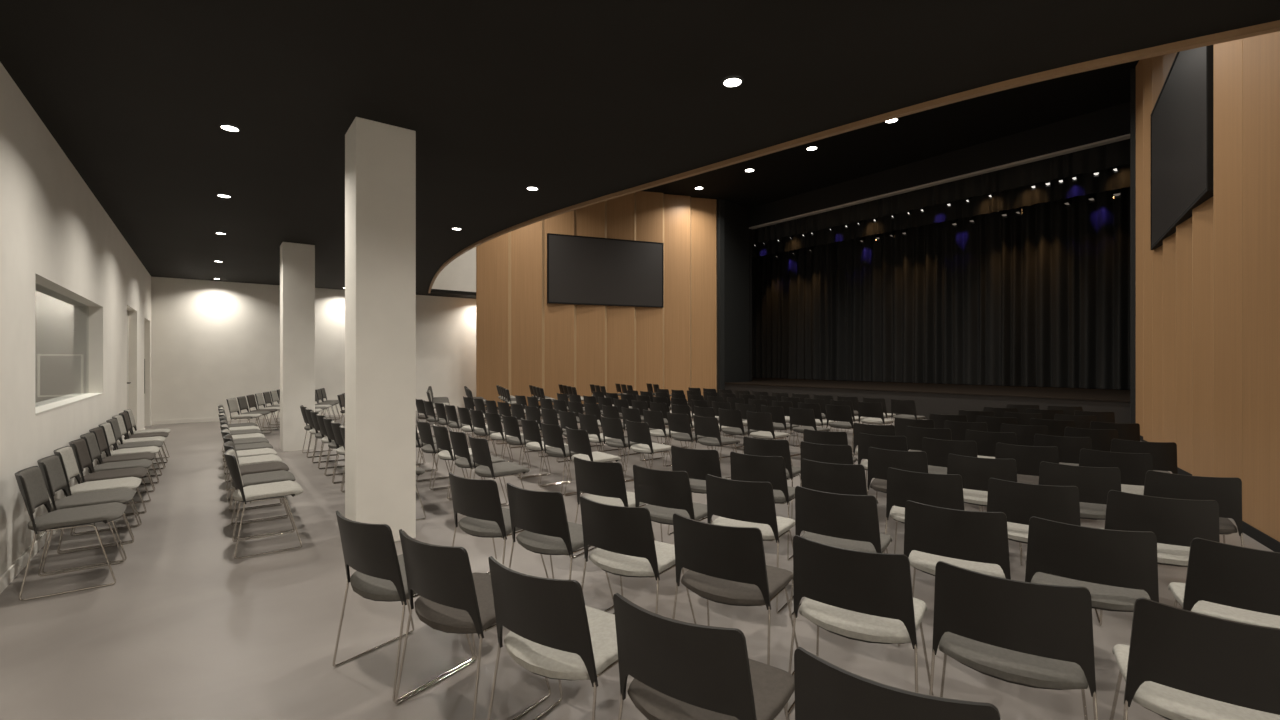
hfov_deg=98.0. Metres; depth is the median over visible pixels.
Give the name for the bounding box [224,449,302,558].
chair
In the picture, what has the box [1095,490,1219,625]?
chair
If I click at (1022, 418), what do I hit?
chair
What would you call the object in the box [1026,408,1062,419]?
chair
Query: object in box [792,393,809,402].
chair
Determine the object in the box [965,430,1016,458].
chair
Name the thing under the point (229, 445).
chair backrest
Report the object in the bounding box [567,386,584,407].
chair
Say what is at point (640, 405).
chair
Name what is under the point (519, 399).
chair
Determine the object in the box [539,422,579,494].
chair
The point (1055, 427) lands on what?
chair
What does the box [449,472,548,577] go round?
chair
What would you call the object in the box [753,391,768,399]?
chair
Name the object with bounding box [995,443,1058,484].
chair
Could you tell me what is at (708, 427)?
chair
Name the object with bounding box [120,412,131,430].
backrest
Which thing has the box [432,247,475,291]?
wall
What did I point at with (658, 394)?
chair
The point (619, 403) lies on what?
chair
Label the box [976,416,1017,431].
chair
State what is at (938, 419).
chair
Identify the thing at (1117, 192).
floodlight
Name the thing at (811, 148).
recessed light
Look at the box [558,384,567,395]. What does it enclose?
chair
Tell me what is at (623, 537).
chair
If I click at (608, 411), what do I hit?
chair
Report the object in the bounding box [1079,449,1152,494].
chair
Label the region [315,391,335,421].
chair
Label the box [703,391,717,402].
chair
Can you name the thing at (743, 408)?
chair
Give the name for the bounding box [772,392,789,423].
chair
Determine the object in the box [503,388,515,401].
chair
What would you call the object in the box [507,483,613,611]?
chair
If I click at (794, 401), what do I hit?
chair
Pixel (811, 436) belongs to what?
chair
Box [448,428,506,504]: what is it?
chair
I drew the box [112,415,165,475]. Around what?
chair
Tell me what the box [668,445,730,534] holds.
chair
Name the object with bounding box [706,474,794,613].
chair
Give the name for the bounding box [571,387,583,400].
chair
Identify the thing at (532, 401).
chair
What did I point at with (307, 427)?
chair
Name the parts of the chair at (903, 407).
backrest, seat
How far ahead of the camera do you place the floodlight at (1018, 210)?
17.13 m
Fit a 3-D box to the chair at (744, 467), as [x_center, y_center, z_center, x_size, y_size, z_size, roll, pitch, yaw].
[1.078,1.185,4.756,0.548,0.827,0.554,0,0,34]
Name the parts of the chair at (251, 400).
seat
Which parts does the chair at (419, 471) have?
seat, sled leg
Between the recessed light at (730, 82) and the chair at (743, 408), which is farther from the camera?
the chair at (743, 408)
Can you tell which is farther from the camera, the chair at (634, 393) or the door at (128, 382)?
the chair at (634, 393)
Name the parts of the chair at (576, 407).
backrest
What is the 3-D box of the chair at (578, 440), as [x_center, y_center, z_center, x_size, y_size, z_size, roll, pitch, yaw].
[-0.553,1.185,6.429,0.554,0.827,0.547,0,0,-37]
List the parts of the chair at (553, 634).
sled leg, backrest, seat, sled leg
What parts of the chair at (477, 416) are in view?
backrest, seat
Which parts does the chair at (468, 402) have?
backrest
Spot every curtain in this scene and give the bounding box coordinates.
[752,139,1129,243]
[752,164,1129,257]
[752,187,1129,389]
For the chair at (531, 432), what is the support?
on the floor
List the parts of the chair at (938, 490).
sled leg, backrest, seat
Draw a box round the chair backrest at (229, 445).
[226,441,240,471]
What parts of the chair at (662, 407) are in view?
backrest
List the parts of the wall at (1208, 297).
wood panel, wood panel, wood panel, wood panel, wood panel, wood panel, wood panel, wood panel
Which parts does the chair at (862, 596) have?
sled leg, backrest, seat, sled leg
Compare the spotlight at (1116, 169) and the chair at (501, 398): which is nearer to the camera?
the spotlight at (1116, 169)
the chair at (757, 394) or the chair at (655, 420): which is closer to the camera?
the chair at (655, 420)
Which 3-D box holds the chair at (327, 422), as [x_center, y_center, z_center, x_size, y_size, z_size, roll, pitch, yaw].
[-3.986,1.185,7.557,0.554,0.827,0.547,0,0,-38]
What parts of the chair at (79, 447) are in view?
backrest, sled leg, seat, sled leg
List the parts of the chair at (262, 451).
seat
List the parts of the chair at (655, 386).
backrest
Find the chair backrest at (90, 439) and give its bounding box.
[82,433,100,461]
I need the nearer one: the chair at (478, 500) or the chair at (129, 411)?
the chair at (478, 500)
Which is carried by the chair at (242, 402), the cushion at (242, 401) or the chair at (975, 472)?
the cushion at (242, 401)
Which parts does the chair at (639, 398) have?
backrest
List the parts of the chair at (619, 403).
backrest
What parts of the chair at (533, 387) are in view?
backrest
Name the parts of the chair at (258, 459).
backrest, sled leg, sled leg, seat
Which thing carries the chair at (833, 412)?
on the floor
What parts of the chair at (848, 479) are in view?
backrest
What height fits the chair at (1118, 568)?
0.827 m
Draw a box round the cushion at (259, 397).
[256,393,264,405]
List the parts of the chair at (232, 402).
backrest, seat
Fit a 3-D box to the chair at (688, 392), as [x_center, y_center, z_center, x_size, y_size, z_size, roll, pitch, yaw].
[1.503,1.185,14.091,0.554,0.827,0.547,0,0,-39]
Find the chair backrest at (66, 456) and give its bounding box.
[56,447,78,481]
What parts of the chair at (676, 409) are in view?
backrest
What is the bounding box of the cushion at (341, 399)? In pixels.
[339,394,344,406]
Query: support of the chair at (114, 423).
on the floor
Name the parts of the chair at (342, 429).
backrest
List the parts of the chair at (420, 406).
backrest, seat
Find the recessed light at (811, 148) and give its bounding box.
[806,146,817,150]
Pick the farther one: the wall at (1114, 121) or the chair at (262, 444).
the wall at (1114, 121)
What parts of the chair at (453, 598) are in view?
sled leg, backrest, seat, sled leg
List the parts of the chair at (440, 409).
backrest, seat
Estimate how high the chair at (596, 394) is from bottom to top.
0.827 m
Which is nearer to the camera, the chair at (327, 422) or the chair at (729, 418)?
the chair at (327, 422)
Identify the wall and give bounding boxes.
[0,62,150,576]
[151,277,475,420]
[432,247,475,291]
[476,191,716,406]
[717,199,748,396]
[749,102,1129,381]
[1130,68,1135,422]
[1136,31,1279,541]
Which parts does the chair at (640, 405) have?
backrest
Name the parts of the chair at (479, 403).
backrest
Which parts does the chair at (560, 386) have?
backrest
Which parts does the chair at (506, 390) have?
backrest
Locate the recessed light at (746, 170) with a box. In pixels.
[744,168,754,171]
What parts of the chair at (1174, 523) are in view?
sled leg, seat, backrest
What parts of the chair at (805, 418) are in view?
backrest, seat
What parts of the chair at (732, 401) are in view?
backrest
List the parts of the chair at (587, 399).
backrest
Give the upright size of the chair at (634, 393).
0.827 m
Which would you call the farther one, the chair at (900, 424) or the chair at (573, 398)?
the chair at (573, 398)
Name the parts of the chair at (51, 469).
backrest, sled leg, seat, sled leg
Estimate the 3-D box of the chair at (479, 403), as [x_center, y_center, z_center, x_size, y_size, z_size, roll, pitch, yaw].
[-3.093,1.185,11.351,0.554,0.827,0.547,0,0,-38]
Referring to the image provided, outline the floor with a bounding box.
[0,407,1273,719]
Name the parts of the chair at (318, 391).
seat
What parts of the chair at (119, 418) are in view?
seat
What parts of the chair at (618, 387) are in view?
backrest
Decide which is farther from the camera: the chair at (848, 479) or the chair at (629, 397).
the chair at (629, 397)
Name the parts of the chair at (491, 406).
backrest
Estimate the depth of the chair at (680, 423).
8.07 m
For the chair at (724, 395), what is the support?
on the floor
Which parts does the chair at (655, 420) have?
backrest, seat, sled leg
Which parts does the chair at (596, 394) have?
backrest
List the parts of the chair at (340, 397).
backrest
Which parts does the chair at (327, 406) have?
seat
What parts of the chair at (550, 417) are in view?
backrest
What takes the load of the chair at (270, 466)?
on the floor
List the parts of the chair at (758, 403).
backrest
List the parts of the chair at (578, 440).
sled leg, backrest, seat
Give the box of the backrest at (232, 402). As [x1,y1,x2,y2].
[228,398,238,412]
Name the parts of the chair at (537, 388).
backrest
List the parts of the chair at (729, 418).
backrest, seat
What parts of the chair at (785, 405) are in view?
backrest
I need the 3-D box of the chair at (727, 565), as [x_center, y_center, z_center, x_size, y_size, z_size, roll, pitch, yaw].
[0.480,1.185,2.864,0.547,0.827,0.554,0,0,34]
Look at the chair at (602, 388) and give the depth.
16.47 m
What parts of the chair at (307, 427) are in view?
backrest, sled leg, sled leg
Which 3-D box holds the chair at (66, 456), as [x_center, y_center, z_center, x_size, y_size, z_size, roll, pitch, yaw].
[-4.828,1.185,4.966,0.554,0.827,0.547,0,0,-38]
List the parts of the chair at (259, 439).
seat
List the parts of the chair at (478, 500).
sled leg, backrest, seat, sled leg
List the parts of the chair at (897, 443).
seat, backrest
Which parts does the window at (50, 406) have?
glass pane, sill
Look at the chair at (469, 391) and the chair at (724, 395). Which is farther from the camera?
the chair at (469, 391)
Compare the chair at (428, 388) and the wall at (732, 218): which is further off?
the wall at (732, 218)
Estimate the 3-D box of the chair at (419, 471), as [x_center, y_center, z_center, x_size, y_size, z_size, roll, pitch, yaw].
[-2.518,1.185,5.658,0.554,0.827,0.547,0,0,-38]
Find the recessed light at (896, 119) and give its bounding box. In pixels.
[885,118,898,122]
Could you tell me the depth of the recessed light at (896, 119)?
13.95 m
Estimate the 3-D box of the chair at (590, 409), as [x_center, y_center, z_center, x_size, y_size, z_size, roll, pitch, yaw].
[-0.702,1.185,10.052,0.554,0.827,0.547,0,0,-38]
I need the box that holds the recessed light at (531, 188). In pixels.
[526,186,538,190]
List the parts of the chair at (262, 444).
seat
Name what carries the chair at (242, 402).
on the floor
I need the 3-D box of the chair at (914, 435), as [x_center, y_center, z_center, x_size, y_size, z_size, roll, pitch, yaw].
[3.427,1.185,6.571,0.547,0.827,0.554,0,0,34]
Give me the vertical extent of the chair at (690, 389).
0.827 m
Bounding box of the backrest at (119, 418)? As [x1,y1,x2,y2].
[115,415,126,434]
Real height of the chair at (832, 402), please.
0.827 m
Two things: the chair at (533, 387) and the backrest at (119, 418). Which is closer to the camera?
the backrest at (119, 418)
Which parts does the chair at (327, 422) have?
backrest, sled leg, seat, sled leg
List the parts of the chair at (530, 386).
backrest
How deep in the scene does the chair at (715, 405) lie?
10.29 m
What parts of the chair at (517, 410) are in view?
backrest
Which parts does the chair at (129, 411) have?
backrest, seat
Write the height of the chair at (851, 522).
0.827 m
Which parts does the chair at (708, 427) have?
backrest, seat, sled leg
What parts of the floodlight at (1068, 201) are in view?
barn door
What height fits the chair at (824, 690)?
0.827 m
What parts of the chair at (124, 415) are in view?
backrest, seat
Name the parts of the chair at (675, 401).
backrest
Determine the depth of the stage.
14.61 m
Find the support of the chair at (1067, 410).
on the floor
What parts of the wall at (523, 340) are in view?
wood panel, wood panel, wood panel, wood panel, wood panel, wood panel, wood panel, wood panel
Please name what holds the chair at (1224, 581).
on the floor
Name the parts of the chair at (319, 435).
backrest, seat, sled leg, sled leg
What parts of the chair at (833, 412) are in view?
backrest, seat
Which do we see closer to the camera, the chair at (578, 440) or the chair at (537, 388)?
the chair at (578, 440)
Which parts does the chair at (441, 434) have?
backrest, sled leg, seat, sled leg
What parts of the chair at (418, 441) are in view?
backrest, seat, sled leg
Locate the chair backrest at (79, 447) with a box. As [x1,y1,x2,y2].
[71,439,91,470]
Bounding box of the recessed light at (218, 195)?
[216,194,231,197]
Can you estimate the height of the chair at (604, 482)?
0.827 m
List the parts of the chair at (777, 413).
backrest, seat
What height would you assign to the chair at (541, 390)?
0.827 m
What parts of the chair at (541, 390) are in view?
backrest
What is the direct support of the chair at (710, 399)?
on the floor
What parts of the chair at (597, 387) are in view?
backrest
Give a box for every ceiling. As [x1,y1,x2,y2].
[0,0,1279,298]
[642,60,1138,207]
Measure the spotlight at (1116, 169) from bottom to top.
0.568 m
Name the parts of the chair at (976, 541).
sled leg, backrest, seat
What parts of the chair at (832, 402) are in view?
backrest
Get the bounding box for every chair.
[15,466,126,600]
[37,455,135,573]
[54,446,141,551]
[69,438,147,533]
[80,432,152,514]
[89,427,155,503]
[99,422,159,492]
[106,418,162,483]
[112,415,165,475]
[119,412,168,469]
[124,409,170,463]
[218,405,257,455]
[218,407,259,458]
[218,413,264,473]
[219,410,262,466]
[219,416,268,480]
[220,420,272,489]
[220,424,276,499]
[221,429,281,510]
[223,434,288,523]
[223,441,295,539]
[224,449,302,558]
[226,398,261,429]
[237,396,270,433]
[246,394,277,432]
[255,393,279,429]
[262,392,279,425]
[270,390,279,424]
[276,389,279,420]
[300,405,336,456]
[305,408,344,462]
[310,410,344,468]
[315,389,339,419]
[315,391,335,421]
[315,405,331,417]
[315,406,326,415]
[316,413,343,474]
[320,388,343,417]
[323,417,344,482]
[331,420,344,491]
[333,511,473,701]
[337,394,344,425]
[339,425,344,492]
[395,529,550,719]
[416,399,442,425]
[416,419,464,489]
[416,427,448,480]
[416,466,425,519]
[418,433,435,470]
[423,400,453,430]
[426,391,447,426]
[427,389,449,402]
[428,387,448,399]
[428,388,448,401]
[432,424,482,498]
[434,402,469,446]
[445,404,477,447]
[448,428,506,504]
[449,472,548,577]
[457,406,495,453]
[463,396,486,436]
[468,390,486,421]
[468,434,529,506]
[470,409,510,461]
[474,398,502,439]
[485,399,501,443]
[485,411,528,467]
[487,556,617,719]
[496,385,513,400]
[497,401,526,447]
[498,386,515,412]
[500,387,515,414]
[502,415,547,477]
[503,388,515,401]
[505,389,525,416]
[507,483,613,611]
[509,403,543,451]
[515,395,541,432]
[520,418,569,485]
[524,405,560,456]
[527,396,541,436]
[529,385,547,396]
[532,386,550,397]
[535,387,553,409]
[539,388,556,416]
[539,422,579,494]
[540,398,565,438]
[540,407,579,461]
[553,399,578,443]
[557,393,580,428]
[557,410,598,462]
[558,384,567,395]
[562,385,568,400]
[564,426,620,495]
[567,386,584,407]
[567,401,599,445]
[569,394,584,412]
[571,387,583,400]
[573,457,655,557]
[578,413,623,470]
[580,496,695,623]
[583,395,602,427]
[584,403,620,450]
[590,384,595,395]
[592,391,613,405]
[595,385,605,396]
[598,397,626,436]
[600,386,619,398]
[601,405,636,455]
[601,416,647,480]
[606,392,630,406]
[613,398,642,418]
[613,593,794,719]
[615,383,626,395]
[620,393,633,407]
[620,407,662,460]
[621,384,626,393]
[624,420,671,481]
[627,385,640,395]
[627,390,637,400]
[631,400,666,443]
[633,465,711,541]
[636,395,665,427]
[640,391,652,401]
[641,409,682,465]
[646,383,654,395]
[650,402,685,447]
[653,384,671,395]
[653,396,671,428]
[655,392,670,410]
[657,389,670,404]
[665,412,708,466]
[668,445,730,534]
[670,404,709,449]
[671,389,687,402]
[671,393,693,429]
[671,398,693,417]
[672,513,797,674]
[687,390,700,404]
[688,387,700,393]
[688,394,703,429]
[690,399,723,435]
[693,406,733,457]
[693,415,739,477]
[703,388,715,391]
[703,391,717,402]
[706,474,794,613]
[707,396,728,435]
[712,401,746,447]
[718,408,758,458]
[719,389,731,396]
[720,393,735,401]
[725,397,746,435]
[730,451,804,559]
[734,403,757,447]
[735,390,749,397]
[739,394,755,403]
[743,436,801,518]
[746,411,792,465]
[747,399,782,437]
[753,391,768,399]
[760,395,791,432]
[761,405,799,455]
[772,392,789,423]
[772,400,798,445]
[780,396,802,437]
[786,535,933,714]
[789,407,829,456]
[789,486,891,616]
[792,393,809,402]
[794,647,999,719]
[796,402,833,446]
[800,441,852,485]
[801,459,877,503]
[803,398,837,434]
[804,429,857,463]
[814,395,845,431]
[826,404,860,454]
[830,400,864,429]
[836,396,859,432]
[853,423,895,463]
[858,401,893,424]
[858,433,907,485]
[863,397,895,419]
[867,447,927,498]
[883,467,965,553]
[891,399,925,422]
[894,418,933,435]
[897,500,1010,645]
[905,426,951,450]
[922,437,982,511]
[929,413,966,428]
[929,561,1097,719]
[944,420,987,440]
[947,454,1021,564]
[958,410,994,422]
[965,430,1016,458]
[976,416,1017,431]
[983,407,1017,416]
[987,478,1080,543]
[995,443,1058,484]
[1000,423,1048,445]
[1003,412,1041,425]
[1006,404,1038,412]
[1025,516,1158,611]
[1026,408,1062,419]
[1030,418,1074,436]
[1034,434,1091,465]
[1038,461,1120,519]
[1047,405,1082,414]
[1054,414,1096,428]
[1064,427,1117,451]
[1074,410,1114,422]
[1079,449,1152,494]
[1090,421,1139,440]
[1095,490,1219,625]
[1109,598,1279,719]
[1110,439,1177,473]
[1143,470,1243,546]
[1168,538,1279,628]
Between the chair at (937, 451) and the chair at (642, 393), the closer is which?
the chair at (937, 451)
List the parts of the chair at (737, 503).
backrest, seat, sled leg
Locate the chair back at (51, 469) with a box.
[40,456,66,495]
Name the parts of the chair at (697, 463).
backrest, seat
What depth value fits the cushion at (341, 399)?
12.44 m
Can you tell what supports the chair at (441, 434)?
on the floor
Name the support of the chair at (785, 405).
on the floor
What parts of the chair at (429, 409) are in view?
backrest, seat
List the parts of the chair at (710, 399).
backrest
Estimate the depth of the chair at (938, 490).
3.86 m
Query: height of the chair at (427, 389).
0.827 m
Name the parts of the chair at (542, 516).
sled leg, backrest, seat, sled leg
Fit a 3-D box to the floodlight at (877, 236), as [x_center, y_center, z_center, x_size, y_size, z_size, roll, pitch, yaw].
[8.929,-4.768,20.844,0.216,0.615,0.352,0,0,41]
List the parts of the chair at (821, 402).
backrest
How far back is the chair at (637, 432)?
7.01 m
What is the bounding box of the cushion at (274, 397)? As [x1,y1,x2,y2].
[271,391,277,401]
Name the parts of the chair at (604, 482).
sled leg, backrest, seat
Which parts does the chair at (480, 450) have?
backrest, sled leg, seat, sled leg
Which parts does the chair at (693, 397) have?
backrest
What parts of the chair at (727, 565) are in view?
sled leg, backrest, seat, sled leg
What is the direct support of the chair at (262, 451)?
on the floor
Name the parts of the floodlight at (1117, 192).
barn door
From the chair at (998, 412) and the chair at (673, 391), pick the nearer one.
the chair at (998, 412)
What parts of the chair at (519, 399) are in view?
backrest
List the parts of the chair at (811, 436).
backrest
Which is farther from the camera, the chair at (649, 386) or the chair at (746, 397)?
the chair at (649, 386)
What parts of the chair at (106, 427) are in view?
backrest, seat, sled leg, sled leg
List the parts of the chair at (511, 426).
backrest, seat, sled leg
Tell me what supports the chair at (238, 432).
on the floor
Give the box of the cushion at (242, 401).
[238,396,247,409]
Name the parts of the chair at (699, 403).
backrest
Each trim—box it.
[428,20,1279,292]
[749,134,1129,228]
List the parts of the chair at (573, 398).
backrest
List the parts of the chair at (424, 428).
backrest, sled leg, seat, sled leg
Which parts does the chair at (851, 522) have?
sled leg, backrest, seat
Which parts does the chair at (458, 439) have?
backrest, sled leg, seat, sled leg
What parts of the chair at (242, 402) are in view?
seat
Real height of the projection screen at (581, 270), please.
2.320 m
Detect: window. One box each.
[35,283,102,414]
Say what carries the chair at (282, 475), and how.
on the floor
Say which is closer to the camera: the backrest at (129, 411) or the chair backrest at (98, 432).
the chair backrest at (98, 432)
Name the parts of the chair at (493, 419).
backrest, seat, sled leg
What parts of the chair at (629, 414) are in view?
backrest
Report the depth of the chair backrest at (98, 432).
6.35 m
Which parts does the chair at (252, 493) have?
backrest, sled leg, sled leg, seat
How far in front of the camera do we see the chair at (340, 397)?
12.26 m
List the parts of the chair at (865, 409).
seat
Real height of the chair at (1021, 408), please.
0.827 m
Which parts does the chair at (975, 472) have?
seat, backrest, sled leg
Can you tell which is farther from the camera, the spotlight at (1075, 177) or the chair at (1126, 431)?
the spotlight at (1075, 177)
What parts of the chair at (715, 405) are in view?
backrest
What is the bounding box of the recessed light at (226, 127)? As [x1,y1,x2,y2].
[219,124,240,131]
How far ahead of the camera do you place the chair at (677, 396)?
12.74 m
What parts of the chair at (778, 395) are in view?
backrest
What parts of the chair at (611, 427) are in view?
backrest, seat, sled leg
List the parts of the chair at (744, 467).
backrest, seat, sled leg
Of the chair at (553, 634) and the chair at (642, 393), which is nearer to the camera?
the chair at (553, 634)
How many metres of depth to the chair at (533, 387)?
16.38 m
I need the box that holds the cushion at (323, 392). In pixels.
[321,388,326,397]
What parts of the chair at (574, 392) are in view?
backrest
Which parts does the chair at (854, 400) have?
backrest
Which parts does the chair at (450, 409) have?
backrest, seat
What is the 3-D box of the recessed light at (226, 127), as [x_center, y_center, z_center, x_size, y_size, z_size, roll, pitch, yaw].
[-3.638,-2.055,4.936,0.156,0.007,0.156,0,0,-38]
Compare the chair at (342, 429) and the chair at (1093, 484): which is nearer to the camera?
the chair at (1093, 484)
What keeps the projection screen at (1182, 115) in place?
attached to the wall at (1208, 297)
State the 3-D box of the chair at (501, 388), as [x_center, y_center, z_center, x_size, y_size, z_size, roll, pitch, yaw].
[-3.724,1.185,15.965,0.554,0.827,0.547,0,0,-20]
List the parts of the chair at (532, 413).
backrest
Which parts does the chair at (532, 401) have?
backrest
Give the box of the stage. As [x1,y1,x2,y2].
[725,384,1129,422]
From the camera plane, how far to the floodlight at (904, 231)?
19.97 m
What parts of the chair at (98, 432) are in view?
backrest, seat, sled leg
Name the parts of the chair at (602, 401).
backrest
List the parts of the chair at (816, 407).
backrest, seat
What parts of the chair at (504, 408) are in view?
backrest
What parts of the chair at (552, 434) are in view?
backrest, sled leg, seat, sled leg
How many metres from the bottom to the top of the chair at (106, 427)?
0.827 m
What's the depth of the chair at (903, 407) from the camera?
10.87 m
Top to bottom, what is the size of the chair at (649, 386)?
0.827 m
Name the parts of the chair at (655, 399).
backrest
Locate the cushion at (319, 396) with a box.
[317,389,321,399]
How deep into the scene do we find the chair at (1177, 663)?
1.74 m
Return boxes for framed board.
[37,354,82,396]
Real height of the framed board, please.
0.660 m
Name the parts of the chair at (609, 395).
backrest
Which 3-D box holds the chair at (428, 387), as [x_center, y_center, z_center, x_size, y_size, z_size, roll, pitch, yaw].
[-5.739,1.185,15.851,0.554,0.827,0.547,0,0,-20]
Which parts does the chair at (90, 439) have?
backrest, sled leg, seat, sled leg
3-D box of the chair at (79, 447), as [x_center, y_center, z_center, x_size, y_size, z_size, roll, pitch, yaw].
[-5.186,1.185,5.440,0.554,0.827,0.547,0,0,-38]
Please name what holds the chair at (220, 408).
on the floor
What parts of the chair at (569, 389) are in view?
backrest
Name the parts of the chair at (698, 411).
backrest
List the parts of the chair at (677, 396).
backrest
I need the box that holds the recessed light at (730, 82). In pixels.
[722,76,742,87]
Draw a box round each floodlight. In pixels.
[858,236,865,243]
[875,233,881,240]
[888,230,895,238]
[901,228,908,235]
[951,219,957,226]
[968,216,975,223]
[1000,210,1007,218]
[1013,207,1023,215]
[1062,197,1073,206]
[1086,193,1096,202]
[1112,188,1122,198]
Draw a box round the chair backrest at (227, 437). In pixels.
[225,435,238,461]
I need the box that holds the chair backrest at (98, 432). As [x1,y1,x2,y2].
[91,428,107,453]
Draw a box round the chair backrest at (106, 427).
[101,423,115,447]
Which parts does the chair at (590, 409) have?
backrest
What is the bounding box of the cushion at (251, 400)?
[247,395,256,406]
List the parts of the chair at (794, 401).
backrest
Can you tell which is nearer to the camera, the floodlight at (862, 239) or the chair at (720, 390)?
the chair at (720, 390)
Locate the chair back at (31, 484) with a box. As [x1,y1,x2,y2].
[18,467,48,513]
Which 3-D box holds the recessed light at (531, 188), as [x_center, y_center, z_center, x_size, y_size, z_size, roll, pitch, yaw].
[-1.291,-2.055,6.674,0.156,0.007,0.156,0,0,-38]
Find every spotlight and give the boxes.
[1030,183,1036,189]
[1045,181,1050,186]
[1058,178,1064,183]
[1071,174,1078,181]
[1093,170,1098,176]
[1111,165,1120,172]
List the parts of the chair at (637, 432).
sled leg, backrest, seat, sled leg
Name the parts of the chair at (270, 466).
backrest, sled leg, sled leg, seat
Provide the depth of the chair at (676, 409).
9.60 m
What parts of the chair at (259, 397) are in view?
seat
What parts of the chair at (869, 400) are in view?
backrest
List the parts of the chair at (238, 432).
seat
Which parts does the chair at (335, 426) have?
backrest, sled leg, seat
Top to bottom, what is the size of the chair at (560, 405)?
0.827 m
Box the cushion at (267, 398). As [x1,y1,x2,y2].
[264,392,271,402]
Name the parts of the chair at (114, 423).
backrest, seat, sled leg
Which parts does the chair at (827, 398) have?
backrest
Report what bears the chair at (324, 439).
on the floor
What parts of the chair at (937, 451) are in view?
seat, backrest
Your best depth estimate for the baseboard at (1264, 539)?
4.90 m
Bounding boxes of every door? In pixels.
[127,310,130,433]
[144,359,144,393]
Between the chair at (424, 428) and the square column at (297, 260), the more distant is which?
the square column at (297, 260)
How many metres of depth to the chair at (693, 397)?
12.32 m
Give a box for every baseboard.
[0,421,151,593]
[152,405,463,424]
[1140,435,1279,551]
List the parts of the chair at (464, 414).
backrest, seat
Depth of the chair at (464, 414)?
9.07 m
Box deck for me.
[725,378,1129,401]
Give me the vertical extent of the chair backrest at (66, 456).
0.264 m
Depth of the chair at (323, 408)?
12.99 m
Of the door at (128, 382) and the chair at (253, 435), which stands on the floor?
the chair at (253, 435)
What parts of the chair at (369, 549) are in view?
backrest, sled leg, seat, sled leg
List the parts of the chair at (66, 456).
backrest, sled leg, seat, sled leg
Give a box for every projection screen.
[547,233,663,307]
[1151,45,1213,249]
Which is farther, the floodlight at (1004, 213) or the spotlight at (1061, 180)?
the floodlight at (1004, 213)
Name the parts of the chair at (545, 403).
backrest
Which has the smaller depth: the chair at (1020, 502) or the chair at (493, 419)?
the chair at (1020, 502)
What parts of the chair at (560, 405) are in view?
backrest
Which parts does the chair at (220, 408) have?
seat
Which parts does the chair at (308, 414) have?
backrest, seat, sled leg, sled leg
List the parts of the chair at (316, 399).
seat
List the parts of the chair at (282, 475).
backrest, sled leg, sled leg, seat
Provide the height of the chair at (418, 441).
0.827 m
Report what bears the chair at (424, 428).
on the floor
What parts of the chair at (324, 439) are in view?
backrest, seat, sled leg, sled leg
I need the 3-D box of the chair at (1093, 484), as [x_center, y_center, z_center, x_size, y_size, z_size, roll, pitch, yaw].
[3.371,1.185,4.296,0.547,0.827,0.554,0,0,34]
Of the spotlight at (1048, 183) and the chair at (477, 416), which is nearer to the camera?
the chair at (477, 416)
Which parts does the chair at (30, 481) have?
backrest, sled leg, seat, sled leg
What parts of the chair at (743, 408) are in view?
backrest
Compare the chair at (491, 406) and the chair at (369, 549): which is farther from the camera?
the chair at (491, 406)
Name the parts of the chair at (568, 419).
backrest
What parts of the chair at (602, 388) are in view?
backrest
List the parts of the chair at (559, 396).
backrest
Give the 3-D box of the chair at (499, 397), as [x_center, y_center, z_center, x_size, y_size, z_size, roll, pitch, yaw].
[-4.132,1.185,17.091,0.554,0.827,0.547,0,0,-20]
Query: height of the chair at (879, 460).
0.827 m
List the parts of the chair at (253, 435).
seat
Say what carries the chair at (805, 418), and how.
on the floor
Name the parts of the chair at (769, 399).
backrest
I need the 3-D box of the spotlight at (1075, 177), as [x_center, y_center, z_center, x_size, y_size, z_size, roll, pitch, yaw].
[11.653,-5.040,14.868,0.389,0.568,0.162,0,0,-35]
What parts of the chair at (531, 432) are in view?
backrest, sled leg, seat, sled leg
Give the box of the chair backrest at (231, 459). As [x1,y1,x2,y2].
[226,449,242,484]
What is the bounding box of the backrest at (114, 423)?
[108,419,121,441]
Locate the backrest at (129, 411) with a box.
[125,409,135,427]
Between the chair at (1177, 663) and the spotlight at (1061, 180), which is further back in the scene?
the spotlight at (1061, 180)
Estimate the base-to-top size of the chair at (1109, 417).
0.827 m
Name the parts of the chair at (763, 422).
backrest, seat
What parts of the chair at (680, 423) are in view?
backrest, seat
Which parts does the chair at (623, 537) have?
sled leg, backrest, seat, sled leg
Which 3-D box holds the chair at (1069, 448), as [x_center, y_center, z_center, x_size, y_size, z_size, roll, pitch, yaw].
[4.444,1.185,5.872,0.547,0.827,0.554,0,0,34]
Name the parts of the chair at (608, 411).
backrest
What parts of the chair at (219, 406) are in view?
seat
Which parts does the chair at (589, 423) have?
backrest, seat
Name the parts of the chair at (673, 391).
backrest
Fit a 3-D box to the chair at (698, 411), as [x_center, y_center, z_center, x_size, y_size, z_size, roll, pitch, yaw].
[1.219,1.185,9.352,0.554,0.827,0.547,0,0,-37]
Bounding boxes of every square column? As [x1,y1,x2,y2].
[280,242,314,451]
[345,117,415,541]
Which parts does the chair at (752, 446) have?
backrest, seat, sled leg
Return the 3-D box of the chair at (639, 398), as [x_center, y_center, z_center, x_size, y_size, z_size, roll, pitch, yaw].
[0.228,1.185,12.330,0.554,0.827,0.547,0,0,-38]
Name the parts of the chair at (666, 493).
backrest, seat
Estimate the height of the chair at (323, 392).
0.827 m

